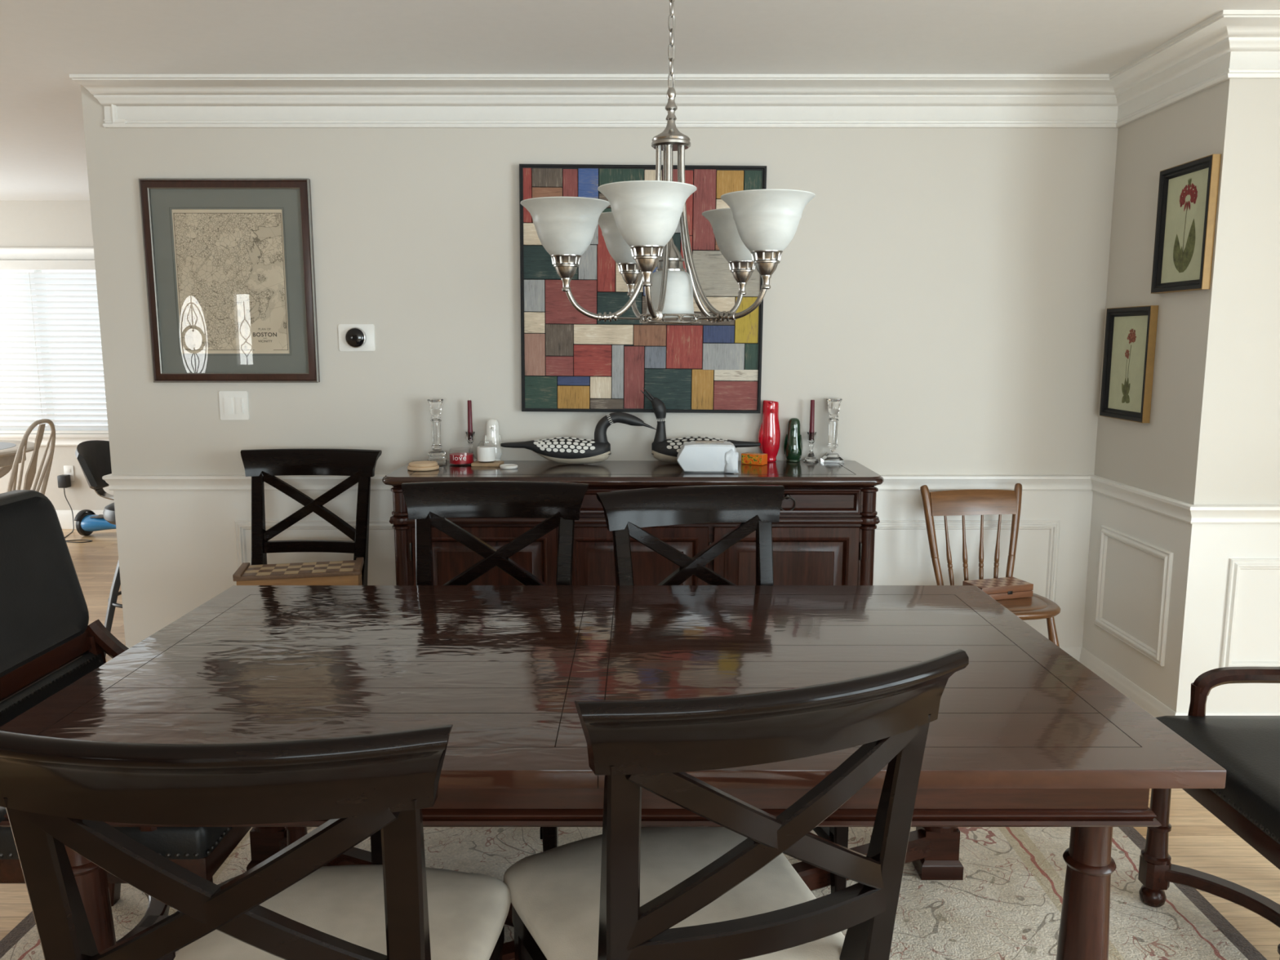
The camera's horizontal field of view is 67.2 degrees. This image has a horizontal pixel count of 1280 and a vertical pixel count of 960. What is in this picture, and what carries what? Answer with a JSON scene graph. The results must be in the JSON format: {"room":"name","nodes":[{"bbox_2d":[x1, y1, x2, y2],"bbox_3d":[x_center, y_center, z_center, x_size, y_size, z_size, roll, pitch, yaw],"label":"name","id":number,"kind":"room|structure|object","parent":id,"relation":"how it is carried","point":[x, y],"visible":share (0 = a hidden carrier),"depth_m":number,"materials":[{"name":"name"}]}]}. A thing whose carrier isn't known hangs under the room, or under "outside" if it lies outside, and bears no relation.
{"room":"dining room","nodes":[
{"label":"dining room","id":0,"kind":"room"},
{"bbox_2d":[0,200,114,510],"bbox_3d":[-2.300,-0.837,7.215,8.600,2.420,0.120,0,8,0],"label":"wall","id":1,"kind":"structure","parent":0,"point":[23,224],"depth_m":7.02,"materials":[{"name":"beige paint"}]},
{"bbox_2d":[0,247,109,445],"bbox_3d":[-4.860,-0.980,7.159,2.690,1.450,0.150,0,8,0],"label":"window","id":2,"kind":"structure","parent":1,"relation":"in","point":[6,253],"depth_m":7.02,"materials":[{"name":"white paint"}]},
{"bbox_2d":[0,260,108,433],"bbox_3d":[-4.860,-0.977,7.126,2.420,1.267,0.075,0,8,0],"label":"window blind","id":3,"kind":"object","parent":2,"relation":"attached to","point":[35,309],"visible":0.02,"depth_m":7.12,"materials":[{"name":"white plastic"}]},
{"bbox_2d":[63,465,74,480],"bbox_3d":[-4.306,-0.051,7.266,0.072,0.116,0.008,0,8,0],"label":"power outlet","id":4,"kind":"object","parent":1,"relation":"attached to","point":[68,469],"visible":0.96,"depth_m":7.26,"materials":[{"name":"white plastic"}]},
{"bbox_2d":[55,510,103,528],"bbox_3d":[-4.150,0.300,7.313,4.900,0.142,0.016,0,8,0],"label":"baseboard","id":5,"kind":"structure","parent":1,"relation":"attached to","point":[65,517],"depth_m":7.30,"materials":[{"name":"white paint"}]},
{"bbox_2d":[57,474,92,542],"bbox_3d":[-4.200,0.209,6.992,0.249,0.419,0.660,-7,11,-40],"label":"power adapter","id":6,"kind":"object","parent":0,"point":[64,480],"visible":0.86,"depth_m":7.21,"materials":[{"name":"black plastic"}]},
{"bbox_2d":[80,84,1118,647],"bbox_3d":[-0.092,-0.360,3.970,4.156,2.420,0.120,0,8,0],"label":"wall","id":7,"kind":"structure","parent":0,"point":[947,286],"depth_m":3.87,"materials":[{"name":"beige paint"}]},
{"bbox_2d":[111,104,125,123],"bbox_3d":[-2.025,-1.423,3.739,0.050,0.080,0.008,0,8,0],"label":"trim","id":8,"kind":"structure","parent":7,"relation":"attached to","point":[113,108],"depth_m":3.74,"materials":[{"name":"white paint"}]},
{"bbox_2d":[138,178,319,382],"bbox_3d":[-1.628,-0.787,3.832,0.665,0.794,0.025,0,8,0],"label":"framed map","id":9,"kind":"object","parent":7,"relation":"attached to","point":[229,263],"visible":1,"depth_m":3.83,"materials":[{"name":"beige paper"}]},
{"bbox_2d":[218,391,249,419],"bbox_3d":[-1.649,-0.302,3.910,0.116,0.117,0.014,0,8,0],"label":"light switch","id":10,"kind":"object","parent":7,"relation":"attached to","point":[233,405],"visible":1,"depth_m":3.91,"materials":[{"name":"white plastic"}]},
{"bbox_2d":[337,324,375,351],"bbox_3d":[-1.139,-0.570,3.859,0.144,0.107,0.038,0,8,0],"label":"thermostat","id":11,"kind":"object","parent":7,"relation":"attached to","point":[352,337],"visible":1,"depth_m":3.87,"materials":[{"name":"white plastic"}]},
{"bbox_2d":[519,164,766,413],"bbox_3d":[0.008,-0.751,3.830,0.962,0.962,0.036,0,8,0],"label":"wall art","id":12,"kind":"object","parent":7,"relation":"attached to","point":[571,361],"visible":0.7,"depth_m":3.85,"materials":[{"name":"multicoloured wood"}]},
{"bbox_2d":[234,520,1060,602],"bbox_3d":[0.030,0.372,4.008,3.409,0.412,0.018,0,8,0],"label":"trim","id":13,"kind":"structure","parent":7,"relation":"attached to","point":[1054,526],"depth_m":3.98,"materials":[{"name":"white paint"}]},
{"bbox_2d":[69,9,1279,128],"bbox_3d":[0.595,-1.403,3.349,5.510,0.177,0.814,0,8,0],"label":"trim","id":14,"kind":"structure","parent":7,"relation":"attached to","point":[1229,44],"depth_m":3.71,"materials":[{"name":"white paint"}]},
{"bbox_2d":[102,473,1279,524],"bbox_3d":[0.606,0.032,3.815,5.612,0.064,0.739,1,8,10],"label":"trim","id":15,"kind":"structure","parent":7,"relation":"attached to","point":[1183,511],"depth_m":3.94,"materials":[{"name":"white paint"}]},
{"bbox_2d":[128,647,1279,717],"bbox_3d":[0.611,0.796,3.932,5.600,0.142,0.727,1,8,10],"label":"baseboard","id":16,"kind":"structure","parent":7,"relation":"attached to","point":[1137,695],"depth_m":3.66,"materials":[{"name":"white paint"}]},
{"bbox_2d":[0,0,1279,200],"bbox_3d":[-1.650,-1.214,1.111,10.300,0.100,12.150,0,8,0],"label":"ceiling","id":17,"kind":"structure","parent":0,"point":[43,156],"depth_m":3.23,"materials":[{"name":"white paint"}]},
{"bbox_2d":[520,0,815,324],"bbox_3d":[0.049,-0.807,1.978,0.592,0.958,0.602,0,8,0],"label":"chandelier","id":18,"kind":"object","parent":17,"relation":"hanging from","point":[757,225],"visible":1,"depth_m":1.96,"materials":[{"name":"white glass"}]},
{"bbox_2d":[0,528,1279,959],"bbox_3d":[-1.675,1.251,1.498,10.650,0.050,12.600,0,8,0],"label":"floor","id":19,"kind":"structure","parent":0,"point":[1197,840],"depth_m":2.73,"materials":[{"name":"brown wood"}]},
{"bbox_2d":[0,440,35,478],"bbox_3d":[-4.400,0.180,6.020,1.160,0.750,1.160,0,8,0],"label":"table","id":20,"kind":"object","parent":19,"relation":"on","point":[8,448],"visible":0.59,"depth_m":6.06,"materials":[{"name":"brown wood"}]},
{"bbox_2d":[6,418,55,495],"bbox_3d":[-3.794,0.119,5.742,0.563,0.962,0.422,0,8,-3],"label":"chair","id":21,"kind":"object","parent":19,"relation":"on","point":[30,473],"visible":0.56,"depth_m":5.71,"materials":[{"name":"brown wood"}]},
{"bbox_2d":[74,509,115,535],"bbox_3d":[-3.800,0.317,7.021,0.576,0.192,0.192,1,8,8],"label":"hoverboard","id":22,"kind":"object","parent":19,"relation":"on","point":[87,522],"visible":0.48,"depth_m":6.98,"materials":[{"name":"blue plastic"}]},
{"bbox_2d":[75,440,122,656],"bbox_3d":[-2.284,0.300,4.491,0.527,0.968,0.448,0,8,0],"label":"bar stool","id":23,"kind":"object","parent":19,"relation":"on","point":[93,456],"visible":0.23,"depth_m":4.37,"materials":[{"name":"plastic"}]},
{"bbox_2d":[240,448,382,585],"bbox_3d":[-1.291,0.418,3.576,0.548,1.002,0.680,0,8,1],"label":"chair","id":24,"kind":"object","parent":19,"relation":"on","point":[262,465],"visible":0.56,"depth_m":3.77,"materials":[{"name":"brown wood"}]},
{"bbox_2d":[232,557,364,585],"bbox_3d":[-1.228,0.367,3.495,0.428,0.116,0.190,-2,9,-12],"label":"chessboard","id":25,"kind":"object","parent":24,"relation":"on","point":[334,572],"visible":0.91,"depth_m":3.44,"materials":[{"name":"brown wood"}]},
{"bbox_2d":[382,460,884,585],"bbox_3d":[-0.025,0.420,3.755,1.820,0.938,0.478,0,8,0],"label":"sideboard","id":26,"kind":"object","parent":19,"relation":"on","point":[824,534],"visible":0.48,"depth_m":3.52,"materials":[{"name":"brown wood"}]},
{"bbox_2d":[407,460,439,471],"bbox_3d":[-0.824,-0.055,3.663,0.118,0.027,0.118,0,8,0],"label":"coaster","id":27,"kind":"object","parent":26,"relation":"on","point":[425,465],"visible":1,"depth_m":3.62,"materials":[{"name":"brown wood"}]},
{"bbox_2d":[426,398,446,463],"bbox_3d":[-0.812,-0.195,3.840,0.078,0.254,0.078,0,8,0],"label":"candlestick","id":28,"kind":"object","parent":26,"relation":"on","point":[437,455],"visible":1,"depth_m":3.83,"materials":[{"name":"clear glass"}]},
{"bbox_2d":[426,398,443,418],"bbox_3d":[-0.812,-0.282,3.828,0.064,0.079,0.064,0,8,0],"label":"candle cup","id":29,"kind":"object","parent":28,"relation":"on","point":[435,404],"depth_m":3.81,"materials":[{"name":"clear glass"}]},
{"bbox_2d":[448,448,473,464],"bbox_3d":[-0.705,-0.093,3.804,0.099,0.062,0.100,0,8,0],"label":"jar candle","id":30,"kind":"object","parent":26,"relation":"on","point":[455,458],"visible":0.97,"depth_m":3.77,"materials":[{"name":"red glass"}]},
{"bbox_2d":[465,431,477,462],"bbox_3d":[-0.685,-0.136,3.897,0.062,0.119,0.062,0,8,0],"label":"glass candlestick","id":31,"kind":"object","parent":26,"relation":"on","point":[470,436],"visible":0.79,"depth_m":3.88,"materials":[{"name":"clear glass"}]},
{"bbox_2d":[467,398,472,431],"bbox_3d":[-0.685,-0.245,3.881,0.022,0.169,0.022,0,8,0],"label":"taper candle","id":32,"kind":"object","parent":31,"relation":"in","point":[469,402],"visible":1,"depth_m":3.87,"materials":[{"name":"red wax"}]},
{"bbox_2d":[471,460,503,466],"bbox_3d":[-0.598,-0.064,3.783,0.112,0.011,0.096,0,8,3],"label":"coaster","id":33,"kind":"object","parent":26,"relation":"on","point":[476,464],"visible":0.95,"depth_m":3.74,"materials":[{"name":"brown wood"}]},
{"bbox_2d":[477,440,495,462],"bbox_3d":[-0.603,-0.112,3.780,0.070,0.084,0.069,0,8,0],"label":"candle jar","id":34,"kind":"object","parent":33,"relation":"on","point":[485,453],"visible":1,"depth_m":3.75,"materials":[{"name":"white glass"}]},
{"bbox_2d":[483,418,502,460],"bbox_3d":[-0.594,-0.161,3.885,0.075,0.172,0.068,-1,8,-8],"label":"bird figurine","id":35,"kind":"object","parent":26,"relation":"on","point":[492,433],"visible":0.69,"depth_m":3.86,"materials":[{"name":"white ceramic"}]},
{"bbox_2d":[499,463,517,469],"bbox_3d":[-0.503,-0.051,3.694,0.068,0.011,0.068,0,8,0],"label":"lid","id":36,"kind":"object","parent":26,"relation":"on","point":[509,466],"visible":1,"depth_m":3.67,"materials":[{"name":"ceramic"}]},
{"bbox_2d":[500,412,655,463],"bbox_3d":[-0.242,-0.165,3.802,0.614,0.205,0.127,0,8,0],"label":"duck decoy","id":37,"kind":"object","parent":26,"relation":"on","point":[566,450],"visible":1,"depth_m":3.77,"materials":[{"name":"black paint"}]},
{"bbox_2d":[640,387,760,462],"bbox_3d":[0.240,-0.216,3.821,0.478,0.301,0.127,0,8,0],"label":"duck decoy","id":38,"kind":"object","parent":26,"relation":"on","point":[663,449],"visible":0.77,"depth_m":3.80,"materials":[{"name":"black paint"}]},
{"bbox_2d":[677,440,738,472],"bbox_3d":[0.253,-0.088,3.611,0.226,0.108,0.143,0,8,2],"label":"wrapped package","id":39,"kind":"object","parent":26,"relation":"on","point":[695,456],"visible":1,"depth_m":3.55,"materials":[{"name":"white paper"}]},
{"bbox_2d":[741,452,767,465],"bbox_3d":[0.452,-0.084,3.810,0.092,0.042,0.049,5,10,32],"label":"carton","id":40,"kind":"object","parent":26,"relation":"on","point":[747,458],"visible":1,"depth_m":3.79,"materials":[{"name":"orange cardboard"}]},
{"bbox_2d":[757,400,780,462],"bbox_3d":[0.520,-0.198,3.882,0.089,0.246,0.073,4,9,23],"label":"vase","id":41,"kind":"object","parent":26,"relation":"on","point":[769,433],"visible":0.92,"depth_m":3.86,"materials":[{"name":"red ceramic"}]},
{"bbox_2d":[783,417,802,462],"bbox_3d":[0.620,-0.163,3.885,0.073,0.176,0.066,4,9,25],"label":"bird figurine","id":42,"kind":"object","parent":26,"relation":"on","point":[793,446],"visible":1,"depth_m":3.86,"materials":[{"name":"green ceramic"}]},
{"bbox_2d":[803,431,818,462],"bbox_3d":[0.692,-0.135,3.890,0.062,0.119,0.062,0,8,0],"label":"glass candlestick","id":43,"kind":"object","parent":26,"relation":"on","point":[811,437],"visible":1,"depth_m":3.88,"materials":[{"name":"clear glass"}]},
{"bbox_2d":[808,400,814,432],"bbox_3d":[0.692,-0.241,3.874,0.022,0.162,0.022,0,8,0],"label":"taper candle","id":44,"kind":"object","parent":43,"relation":"in","point":[812,402],"visible":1,"depth_m":3.87,"materials":[{"name":"red wax"}]},
{"bbox_2d":[820,398,844,462],"bbox_3d":[0.777,-0.200,3.874,0.080,0.254,0.080,0,8,0],"label":"candlestick","id":45,"kind":"object","parent":26,"relation":"on","point":[833,404],"visible":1,"depth_m":3.86,"materials":[{"name":"clear glass"}]},
{"bbox_2d":[826,398,842,417],"bbox_3d":[0.777,-0.287,3.861,0.064,0.079,0.064,0,8,0],"label":"candle cup","id":46,"kind":"object","parent":45,"relation":"on","point":[833,404],"depth_m":3.84,"materials":[{"name":"clear glass"}]},
{"bbox_2d":[0,826,1266,959],"bbox_3d":[-0.037,1.152,1.963,2.975,0.010,2.550,0,8,0],"label":"area rug","id":47,"kind":"object","parent":19,"relation":"on","point":[1006,904],"visible":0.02,"depth_m":2.47,"materials":[{"name":"beige carpet"}]},
{"bbox_2d":[0,489,307,959],"bbox_3d":[-1.154,0.585,2.122,0.649,1.069,0.584,0,8,0],"label":"leather armchair","id":48,"kind":"object","parent":47,"relation":"on","point":[47,642],"visible":0.29,"depth_m":2.16,"materials":[{"name":"leather"}]},
{"bbox_2d":[0,724,511,959],"bbox_3d":[-0.478,0.726,1.398,0.548,1.002,0.680,0,8,0],"label":"chair","id":49,"kind":"object","parent":47,"relation":"on","point":[55,793],"visible":1,"depth_m":1.07,"materials":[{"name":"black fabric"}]},
{"bbox_2d":[370,480,588,864],"bbox_3d":[-0.431,0.546,2.624,0.548,1.002,0.680,0,8,1],"label":"chair","id":50,"kind":"object","parent":47,"relation":"on","point":[429,503],"visible":0.39,"depth_m":2.82,"materials":[{"name":"brown wood"}]},
{"bbox_2d":[0,585,1226,959],"bbox_3d":[-0.098,0.742,2.134,2.040,0.748,1.147,0,8,0],"label":"dining table","id":51,"kind":"object","parent":47,"relation":"on","point":[1025,734],"visible":0.65,"depth_m":1.86,"materials":[{"name":"brown wood"}]},
{"bbox_2d":[595,484,848,893],"bbox_3d":[0.215,0.560,2.529,0.548,1.002,0.680,-2,9,-14],"label":"chair","id":52,"kind":"object","parent":47,"relation":"on","point":[756,507],"visible":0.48,"depth_m":2.73,"materials":[{"name":"brown wood"}]},
{"bbox_2d":[503,648,968,959],"bbox_3d":[0.089,0.705,1.544,0.548,1.002,0.680,-3,9,-20],"label":"chair","id":53,"kind":"object","parent":47,"relation":"on","point":[629,891],"visible":1,"depth_m":1.26,"materials":[{"name":"brown wood"}]},
{"bbox_2d":[1137,666,1279,959],"bbox_3d":[1.594,0.591,2.123,0.649,1.069,0.584,0,8,0],"label":"leather armchair","id":54,"kind":"object","parent":47,"relation":"on","point":[1247,748],"visible":0.73,"depth_m":2.27,"materials":[{"name":"black leather"}]},
{"bbox_2d":[920,483,1060,647],"bbox_3d":[1.351,0.473,3.685,0.426,0.859,0.474,-1,8,-7],"label":"chair","id":55,"kind":"object","parent":19,"relation":"on","point":[982,502],"visible":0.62,"depth_m":3.83,"materials":[{"name":"brown wood"}]},
{"bbox_2d":[962,576,1033,599],"bbox_3d":[1.377,0.419,3.709,0.230,0.051,0.122,-3,9,-17],"label":"box","id":56,"kind":"object","parent":55,"relation":"on","point":[1004,588],"visible":0.83,"depth_m":3.67,"materials":[{"name":"brown wood"}]},
{"bbox_2d":[1082,88,1207,699],"bbox_3d":[1.926,-0.308,3.614,0.120,2.420,0.600,0,8,0],"label":"wall","id":57,"kind":"structure","parent":0,"point":[1141,455],"depth_m":3.58,"materials":[{"name":"beige paint"}]},
{"bbox_2d":[1099,305,1158,422],"bbox_3d":[1.851,-0.442,3.661,0.028,0.424,0.334,0,8,0],"label":"print","id":58,"kind":"object","parent":57,"relation":"attached to","point":[1131,332],"visible":1,"depth_m":3.65,"materials":[{"name":"beige paper"}]},
{"bbox_2d":[1121,377,1129,403],"bbox_3d":[1.854,-0.342,3.677,0.001,0.099,0.070,0,8,0],"label":"picture","id":59,"kind":"object","parent":58,"relation":"attached to","point":[1125,381],"depth_m":3.68,"materials":[{"name":"green paper"}]},
{"bbox_2d":[1124,345,1131,398],"bbox_3d":[1.854,-0.410,3.664,0.001,0.205,0.027,0,8,0],"label":"picture","id":60,"kind":"object","parent":58,"relation":"attached to","point":[1127,348],"depth_m":3.66},
{"bbox_2d":[1124,328,1136,359],"bbox_3d":[1.854,-0.514,3.640,0.001,0.116,0.079,0,8,0],"label":"flower picture","id":61,"kind":"object","parent":58,"relation":"attached to","point":[1130,333],"depth_m":3.64},
{"bbox_2d":[1093,524,1173,666],"bbox_3d":[1.857,0.422,3.652,0.018,0.412,0.511,0,8,0],"label":"trim","id":62,"kind":"structure","parent":57,"relation":"attached to","point":[1157,656],"depth_m":3.58,"materials":[{"name":"white paint"}]},
{"bbox_2d":[1151,154,1221,293],"bbox_3d":[1.851,-0.858,3.280,0.028,0.426,0.320,0,8,0],"label":"print","id":63,"kind":"object","parent":57,"relation":"attached to","point":[1188,192],"visible":1,"depth_m":3.26,"materials":[{"name":"paper"}]},
{"bbox_2d":[1177,202,1187,272],"bbox_3d":[1.854,-0.828,3.299,0.001,0.235,0.044,0,8,0],"label":"picture","id":64,"kind":"object","parent":63,"relation":"attached to","point":[1182,208],"depth_m":3.29},
{"bbox_2d":[1173,218,1195,272],"bbox_3d":[1.854,-0.796,3.284,0.001,0.175,0.130,0,8,0],"label":"picture","id":65,"kind":"object","parent":63,"relation":"attached to","point":[1184,229],"depth_m":3.28,"materials":[{"name":"green paper"}]},
{"bbox_2d":[1179,182,1197,211],"bbox_3d":[1.854,-0.956,3.258,0.001,0.089,0.107,0,8,0],"label":"flower picture","id":66,"kind":"object","parent":63,"relation":"on","point":[1188,191],"depth_m":3.26},
{"bbox_2d":[1157,79,1279,712],"bbox_3d":[2.668,-0.256,3.257,1.604,2.420,0.120,0,8,0],"label":"wall","id":67,"kind":"structure","parent":0,"point":[1228,450],"depth_m":3.22,"materials":[{"name":"beige paint"}]},
{"bbox_2d":[1219,558,1279,667],"bbox_3d":[2.551,0.466,3.294,1.097,0.401,0.018,0,8,0],"label":"trim","id":68,"kind":"structure","parent":67,"relation":"attached to","point":[1235,565],"depth_m":3.29,"materials":[{"name":"white paint"}]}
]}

